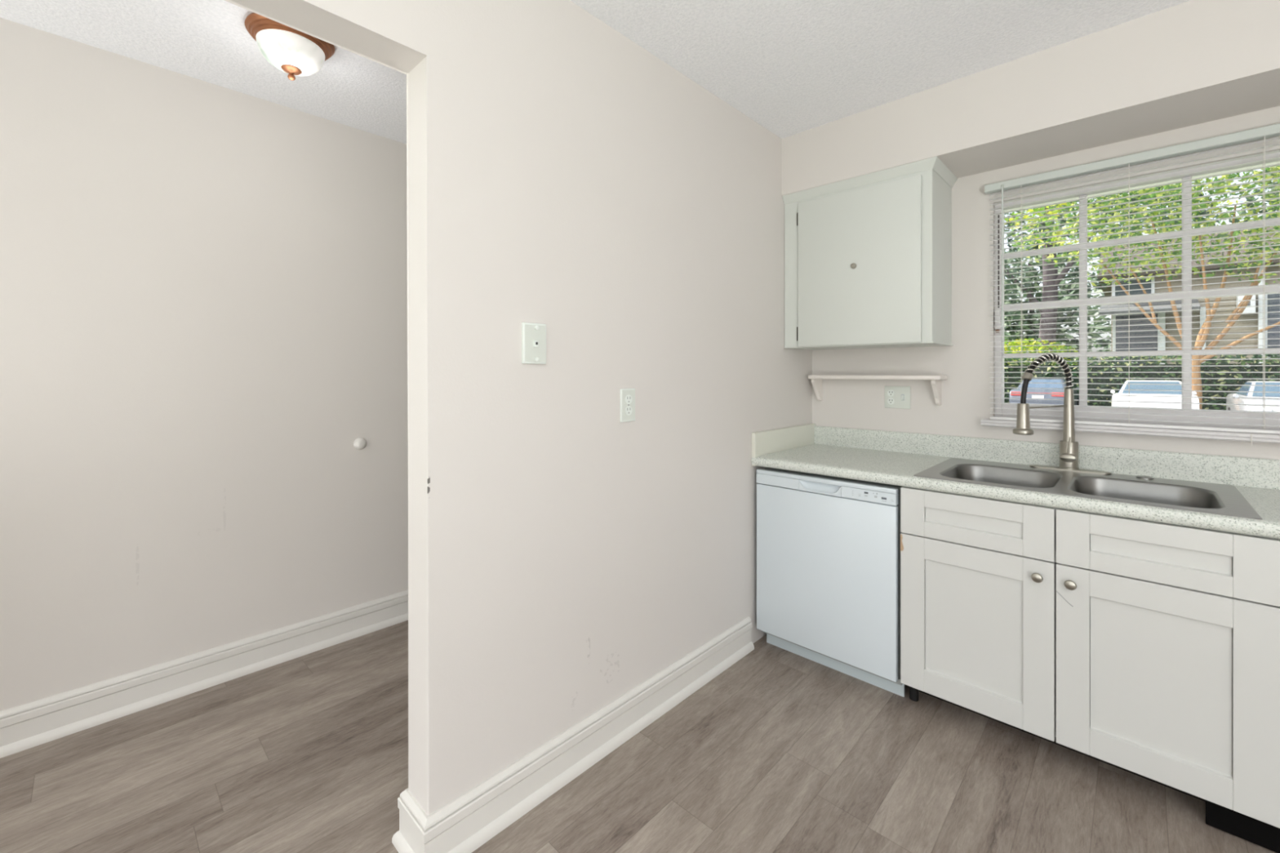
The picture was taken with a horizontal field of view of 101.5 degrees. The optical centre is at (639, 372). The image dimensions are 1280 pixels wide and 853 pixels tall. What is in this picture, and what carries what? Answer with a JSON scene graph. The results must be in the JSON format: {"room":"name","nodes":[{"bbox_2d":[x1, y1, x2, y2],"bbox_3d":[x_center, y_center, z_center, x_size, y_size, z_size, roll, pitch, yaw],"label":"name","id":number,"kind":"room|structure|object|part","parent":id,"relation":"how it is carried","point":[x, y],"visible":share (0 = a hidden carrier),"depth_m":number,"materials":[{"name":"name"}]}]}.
{"room":"kitchen","nodes":[
{"label":"kitchen","id":0,"kind":"room"},
{"bbox_2d":[0,17,408,711],"bbox_3d":[-2.003,0.044,1.964,0.150,2.441,5.700,0,0,44],"label":"wall","id":1,"kind":"structure","parent":0,"point":[203,285],"depth_m":2.06,"materials":[{"name":"paint"}]},
{"bbox_2d":[0,590,408,758],"bbox_3d":[-1.938,1.193,1.902,0.030,0.142,5.400,0,0,44],"label":"baseboard","id":2,"kind":"structure","parent":1,"relation":"attached to","point":[27,726],"depth_m":2.05,"materials":[{"name":"paint"}]},
{"bbox_2d":[353,437,366,449],"bbox_3d":[-1.349,0.344,2.525,0.024,0.058,0.058,0,0,44],"label":"door stop","id":3,"kind":"object","parent":1,"relation":"attached to","point":[360,443],"visible":1,"depth_m":2.52,"materials":[{"name":"paint"}]},
{"bbox_2d":[223,0,812,816],"bbox_3d":[-0.959,0.044,0.969,0.123,2.441,5.400,0,0,44],"label":"wall partition","id":4,"kind":"structure","parent":0,"point":[564,553],"depth_m":1.64,"materials":[{"name":"paint"}]},
{"bbox_2d":[521,322,546,364],"bbox_3d":[-0.309,-0.086,1.544,0.023,0.120,0.080,0,0,44],"label":"phone jack plate","id":5,"kind":"object","parent":4,"relation":"attached to","point":[533,335],"visible":1,"depth_m":1.54,"materials":[{"name":"white plastic"}]},
{"bbox_2d":[391,616,754,852],"bbox_3d":[0.151,1.193,2.133,0.183,0.142,2.182,0,0,44],"label":"baseboard","id":6,"kind":"structure","parent":4,"relation":"attached to","point":[470,820],"depth_m":1.59,"materials":[{"name":"paint"}]},
{"bbox_2d":[620,388,635,422],"bbox_3d":[-0.042,0.114,1.834,0.009,0.116,0.073,0,0,44],"label":"duplex outlet","id":7,"kind":"object","parent":4,"relation":"attached to","point":[627,395],"visible":1,"depth_m":1.83,"materials":[{"name":"white plastic"}]},
{"bbox_2d":[625,395,631,415],"bbox_3d":[-0.040,0.114,1.832,0.002,0.072,0.033,0,0,44],"label":"receptacle","id":8,"kind":"object","parent":7,"relation":"attached to","point":[628,397],"depth_m":1.83,"materials":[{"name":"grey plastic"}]},
{"bbox_2d":[0,0,1191,144],"bbox_3d":[-0.460,-1.237,-0.025,5.130,0.120,7.250,0,0,44],"label":"ceiling","id":9,"kind":"structure","parent":0,"point":[791,67],"depth_m":1.88,"materials":[{"name":"white paint"}]},
{"bbox_2d":[244,12,334,80],"bbox_3d":[-1.216,-1.099,1.824,0.262,0.156,0.262,0,0,44],"label":"ceiling light","id":10,"kind":"object","parent":9,"relation":"attached to","point":[292,51],"visible":0.91,"depth_m":1.77,"materials":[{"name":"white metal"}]},
{"bbox_3d":[-1.216,-1.096,1.824,0.202,0.081,0.202,0,0,44],"label":"lamp shade","id":11,"kind":"part","parent":10,"relation":"part of","materials":[{"name":"white glass"}]},
{"bbox_2d":[0,620,1276,852],"bbox_3d":[-0.202,1.324,0.246,5.130,0.120,5.700,0,0,44],"label":"floor","id":12,"kind":"structure","parent":0,"point":[781,751],"depth_m":1.61,"materials":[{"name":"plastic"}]},
{"bbox_2d":[756,467,904,697],"bbox_3d":[0.964,0.855,2.415,0.616,0.818,0.593,0,0,44],"label":"dishwasher","id":13,"kind":"object","parent":12,"relation":"on","point":[828,547],"visible":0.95,"depth_m":2.18,"materials":[{"name":"white metal"}]},
{"bbox_3d":[0.766,0.478,2.214,0.608,0.063,0.028,0,0,44],"label":"control panel","id":14,"kind":"part","parent":13,"relation":"part of","materials":[{"name":"white plastic"}]},
{"bbox_3d":[0.796,1.196,2.235,0.610,0.021,0.025,0,0,44],"label":"rail","id":15,"kind":"part","parent":13,"relation":"part of","materials":[{"name":"grey metal"}]},
{"bbox_3d":[0.814,1.224,2.246,0.600,0.080,0.008,0,0,44],"label":"kick plate","id":16,"kind":"part","parent":13,"relation":"part of","materials":[{"name":"grey metal"}]},
{"bbox_2d":[900,486,1279,852],"bbox_3d":[1.548,0.850,1.852,0.994,0.829,0.636,0,0,44],"label":"base cabinet","id":17,"kind":"object","parent":12,"relation":"on","point":[1148,650],"visible":1,"depth_m":1.58,"materials":[{"name":"paint"}]},
{"bbox_3d":[1.062,1.218,2.026,0.032,0.092,0.032,0,0,44],"label":"leg","id":18,"kind":"part","parent":17,"relation":"part of","materials":[{"name":"black plastic"}]},
{"bbox_3d":[1.162,0.520,1.833,0.459,0.170,0.022,0,0,44],"label":"drawer","id":19,"kind":"part","parent":17,"relation":"part of","materials":[{"name":"paint"}]},
{"bbox_3d":[1.162,0.893,1.833,0.459,0.568,0.022,0,0,44],"label":"door","id":20,"kind":"part","parent":17,"relation":"part of","materials":[{"name":"paint"}]},
{"bbox_2d":[751,423,1279,539],"bbox_3d":[1.325,0.356,2.086,1.640,0.154,0.631,0,0,44],"label":"countertop","id":21,"kind":"structure","parent":17,"relation":"on","point":[879,456],"depth_m":2.04,"materials":[{"name":"laminate"}]},
{"bbox_2d":[1012,352,1111,474],"bbox_3d":[1.603,0.154,2.058,0.368,0.461,0.197,0,0,-3],"label":"kitchen faucet","id":22,"kind":"object","parent":21,"relation":"on","point":[1068,447],"visible":1,"depth_m":2.04,"materials":[{"name":"silver metal"}]},
{"bbox_3d":[1.576,0.133,2.026,0.226,0.010,0.007,0,0,-19],"label":"support arm","id":23,"kind":"part","parent":22,"relation":"part of","materials":[{"name":"silver metal"}]},
{"bbox_3d":[1.670,0.300,2.040,0.053,0.097,0.031,0,0,44],"label":"handle","id":24,"kind":"part","parent":22,"relation":"part of","materials":[{"name":"silver metal"}]},
{"bbox_3d":[1.693,0.382,2.063,0.250,0.006,0.050,0,0,44],"label":"plate","id":25,"kind":"part","parent":22,"relation":"part of","materials":[{"name":"silver metal"}]},
{"bbox_2d":[913,457,1262,542],"bbox_3d":[1.525,0.472,1.872,0.852,0.186,0.566,0,0,44],"label":"sink","id":26,"kind":"object","parent":21,"relation":"in","point":[1188,495],"visible":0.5,"depth_m":1.86,"materials":[{"name":"metal"}]},
{"bbox_3d":[1.360,0.475,1.974,0.350,0.180,0.400,0,0,44],"label":"bowl","id":27,"kind":"part","parent":26,"relation":"part of","materials":[{"name":"metal"}]},
{"bbox_3d":[1.637,0.475,1.710,0.354,0.180,0.400,0,0,44],"label":"bowl","id":28,"kind":"part","parent":26,"relation":"part of","materials":[{"name":"metal"}]},
{"bbox_3d":[1.281,0.660,1.686,0.031,0.031,0.026,0,0,44],"label":"knob","id":29,"kind":"part","parent":17,"relation":"part of","materials":[{"name":"silver metal"}]},
{"bbox_3d":[1.341,0.660,1.629,0.031,0.031,0.026,0,0,44],"label":"knob","id":30,"kind":"part","parent":17,"relation":"part of","materials":[{"name":"silver metal"}]},
{"bbox_3d":[1.496,0.520,1.514,0.456,0.170,0.022,0,0,44],"label":"drawer","id":31,"kind":"part","parent":17,"relation":"part of","materials":[{"name":"paint"}]},
{"bbox_3d":[1.496,0.893,1.514,0.456,0.568,0.022,0,0,44],"label":"door","id":32,"kind":"part","parent":17,"relation":"part of","materials":[{"name":"paint"}]},
{"bbox_2d":[782,0,1279,195],"bbox_3d":[2.062,-1.034,1.584,3.400,0.286,0.341,0,0,44],"label":"soffit","id":33,"kind":"structure","parent":0,"point":[1193,62],"depth_m":1.88,"materials":[{"name":"paint"}]},
{"bbox_2d":[812,106,1279,460],"bbox_3d":[1.714,0.044,2.255,4.830,2.441,0.150,0,0,44],"label":"wall","id":34,"kind":"structure","parent":0,"point":[966,395],"depth_m":2.36,"materials":[{"name":"paint"}]},
{"bbox_2d":[782,156,957,350],"bbox_3d":[1.085,-0.507,2.514,0.698,0.766,0.341,0,0,44],"label":"upper cabinet","id":35,"kind":"object","parent":34,"relation":"attached to","point":[868,258],"visible":1,"depth_m":2.35,"materials":[{"name":"paint"}]},
{"bbox_3d":[0.986,-0.481,2.397,0.555,0.706,0.018,0,0,44],"label":"door","id":36,"kind":"part","parent":35,"relation":"part of","materials":[{"name":"paint"}]},
{"bbox_3d":[1.086,-0.871,2.515,0.698,0.038,0.338,0,0,44],"label":"crown molding","id":37,"kind":"part","parent":35,"relation":"part of","materials":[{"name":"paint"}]},
{"bbox_2d":[808,374,946,405],"bbox_3d":[1.157,0.083,2.597,0.627,0.141,0.122,0,0,44],"label":"wall shelf","id":38,"kind":"object","parent":34,"relation":"attached to","point":[816,380],"visible":1,"depth_m":2.53,"materials":[{"name":"white paint"}]},
{"bbox_2d":[884,386,910,408],"bbox_3d":[1.262,0.122,2.568,0.120,0.109,0.019,0,0,44],"label":"outlet switch plate","id":39,"kind":"object","parent":34,"relation":"attached to","point":[895,397],"visible":1,"depth_m":2.57,"materials":[{"name":"white plastic"}]},
{"bbox_2d":[887,390,894,404],"bbox_3d":[1.243,0.122,2.590,0.033,0.073,0.002,0,0,44],"label":"receptacle","id":40,"kind":"object","parent":39,"relation":"attached to","point":[891,393],"depth_m":2.59,"materials":[{"name":"white plastic"}]},
{"bbox_2d":[813,426,1279,489],"bbox_3d":[1.542,0.340,2.299,1.619,0.097,0.022,0,0,44],"label":"backsplash","id":41,"kind":"structure","parent":34,"relation":"attached to","point":[1260,473],"depth_m":2.07,"materials":[{"name":"stone"}]},
{"bbox_2d":[981,151,1279,443],"bbox_3d":[2.000,-0.257,1.905,1.264,0.981,0.151,0,0,44],"label":"window","id":42,"kind":"structure","parent":34,"relation":"in","point":[1172,433],"depth_m":2.00,"materials":[{"name":"paint"}]},
{"bbox_3d":[1.976,0.219,1.879,1.264,0.029,0.081,0,0,44],"label":"sill","id":43,"kind":"part","parent":42,"relation":"part of","materials":[{"name":"paint"}]},
{"bbox_2d":[984,123,1279,445],"bbox_3d":[1.966,-0.287,1.862,1.247,1.063,0.053,0,0,44],"label":"window blind","id":44,"kind":"object","parent":42,"relation":"attached to","point":[1263,133],"visible":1,"depth_m":1.95,"materials":[{"name":"white plastic"}]},
{"bbox_3d":[1.851,-0.298,1.978,0.002,0.979,0.029,0,0,44],"label":"ladder cord","id":45,"kind":"part","parent":44,"relation":"part of","materials":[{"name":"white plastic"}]},
{"bbox_3d":[1.969,0.198,1.865,1.214,0.012,0.026,0,0,44],"label":"rail","id":46,"kind":"part","parent":44,"relation":"part of","materials":[{"name":"white plastic"}]},
{"bbox_3d":[2.090,-0.298,1.751,0.002,0.979,0.029,0,0,44],"label":"ladder cord","id":47,"kind":"part","parent":44,"relation":"part of","materials":[{"name":"white fabric"}]},
{"label":"outside","id":48,"kind":"structure","parent":0,"visible":0},
{"bbox_3d":[20.700,1.784,19.972,85.000,0.200,88.000,0,0,44],"label":"ground","id":49,"kind":"structure","parent":48,"visible":0},
{"bbox_2d":[1004,202,1071,246],"bbox_3d":[11.120,-2.285,16.347,6.897,7.942,1.732,0,0,44],"label":"tree","id":50,"kind":"object","parent":49,"relation":"on","point":[1060,233],"visible":0.11,"depth_m":15.40,"materials":[{"name":"green plant"}]},
{"bbox_2d":[1008,378,1079,404],"bbox_3d":[16.463,0.964,21.209,2.015,1.440,4.703,0,0,44],"label":"car","id":51,"kind":"object","parent":49,"relation":"on","point":[1033,380],"visible":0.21,"depth_m":19.88,"materials":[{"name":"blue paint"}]},
{"bbox_2d":[1010,391,1021,395],"bbox_3d":[14.482,0.809,20.029,0.440,0.150,0.200,0,0,44],"label":"tail light","id":52,"kind":"object","parent":51,"relation":"attached to","point":[1011,394],"depth_m":19.99,"materials":[{"name":"red plastic"}]},
{"bbox_3d":[14.863,0.914,19.531,0.360,0.140,0.035,0,0,44],"label":"number plate","id":53,"kind":"part","parent":51,"relation":"part of","materials":[{"name":"white"}]},
{"bbox_2d":[1051,392,1064,396],"bbox_3d":[15.379,0.809,19.173,0.440,0.150,0.200,0,0,44],"label":"tail light","id":54,"kind":"object","parent":51,"relation":"attached to","point":[1052,395],"depth_m":19.13,"materials":[{"name":"red plastic"}]},
{"bbox_2d":[1004,337,1088,364],"bbox_3d":[18.284,-0.206,27.093,1.826,3.014,7.834,0,0,-43],"label":"shrub","id":55,"kind":"object","parent":49,"relation":"on","point":[1032,348],"visible":0.05,"depth_m":25.67,"materials":[{"name":"green plant"}]},
{"bbox_2d":[1004,235,1102,364],"bbox_3d":[29.699,-4.481,39.637,8.029,12.353,4.984,0,0,44],"label":"tree","id":56,"kind":"object","parent":49,"relation":"on","point":[1074,342],"visible":0.32,"depth_m":38.31,"materials":[{"name":"green plant"}]},
{"bbox_2d":[1004,191,1140,364],"bbox_3d":[20.471,-4.105,26.290,7.097,11.601,3.167,0,0,44],"label":"tree","id":57,"kind":"object","parent":49,"relation":"on","point":[1050,326],"visible":0.25,"depth_m":26.84,"materials":[{"name":"green plant"}]},
{"bbox_2d":[1004,354,1279,409],"bbox_3d":[22.633,0.455,19.826,28.000,2.643,1.344,0,0,44],"label":"hedge","id":58,"kind":"object","parent":49,"relation":"on","point":[1268,368],"visible":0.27,"depth_m":21.25,"materials":[{"name":"green plant"}]},
{"bbox_2d":[1009,165,1279,408],"bbox_3d":[19.185,-3.884,17.853,10.793,11.144,5.342,0,0,44],"label":"tree","id":59,"kind":"object","parent":49,"relation":"on","point":[1242,304],"visible":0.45,"depth_m":18.35,"materials":[{"name":"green plant"}]},
{"bbox_2d":[1088,184,1220,359],"bbox_3d":[38.101,-6.352,38.587,7.860,16.090,4.836,0,0,44],"label":"tree","id":60,"kind":"object","parent":49,"relation":"on","point":[1104,329],"visible":0.06,"depth_m":39.61,"materials":[{"name":"bright green leaf"},{"name":"light orange-brown bark"}]},
{"bbox_2d":[1111,380,1199,408],"bbox_3d":[16.317,0.964,16.650,2.015,1.440,4.703,0,0,44],"label":"car","id":61,"kind":"object","parent":49,"relation":"on","point":[1155,387],"visible":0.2,"depth_m":15.41,"materials":[{"name":"white paint"}]},
{"bbox_3d":[14.717,0.914,14.972,0.360,0.140,0.035,0,0,44],"label":"number plate","id":62,"kind":"part","parent":61,"relation":"part of","materials":[{"name":"white"}]},
{"bbox_2d":[1097,226,1279,364],"bbox_3d":[32.706,-2.916,23.724,17.600,9.200,11.200,0,0,44],"label":"neighbor house","id":63,"kind":"structure","parent":49,"relation":"on","point":[1273,268],"depth_m":24.58,"materials":[{"name":"beige"}]},
{"bbox_3d":[24.430,-4.186,25.912,1.300,0.800,0.025,0,0,44],"label":"pane","id":64,"kind":"part","parent":63,"relation":"part of","materials":[{"name":"blue"}]},
{"bbox_3d":[24.516,-1.596,25.829,1.500,2.520,0.025,0,0,44],"label":"pane","id":65,"kind":"part","parent":63,"relation":"part of","materials":[{"name":"blue"}]},
{"bbox_3d":[28.193,-2.086,22.323,1.800,2.700,0.025,0,0,44],"label":"pane","id":66,"kind":"part","parent":63,"relation":"part of","materials":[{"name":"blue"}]},
{"bbox_2d":[1226,381,1279,412],"bbox_3d":[17.744,0.964,14.379,2.015,1.440,4.683,0,0,44],"label":"car","id":67,"kind":"object","parent":49,"relation":"on","point":[1256,388],"visible":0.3,"depth_m":14.17,"materials":[{"name":"silver metal"}]},
{"bbox_2d":[1251,408,1271,411],"bbox_3d":[15.750,0.984,13.244,0.320,0.160,0.170,0,0,44],"label":"light","id":68,"kind":"object","parent":67,"relation":"attached to","point":[1252,409],"depth_m":13.20,"materials":[{"name":"white"}]},
{"bbox_2d":[1228,166,1279,222],"bbox_3d":[41.283,-6.147,32.123,7.985,15.680,4.987,0,0,44],"label":"tree","id":69,"kind":"object","parent":49,"relation":"on","point":[1248,205],"visible":0.07,"depth_m":33.54,"materials":[{"name":"green plant"}]}
]}

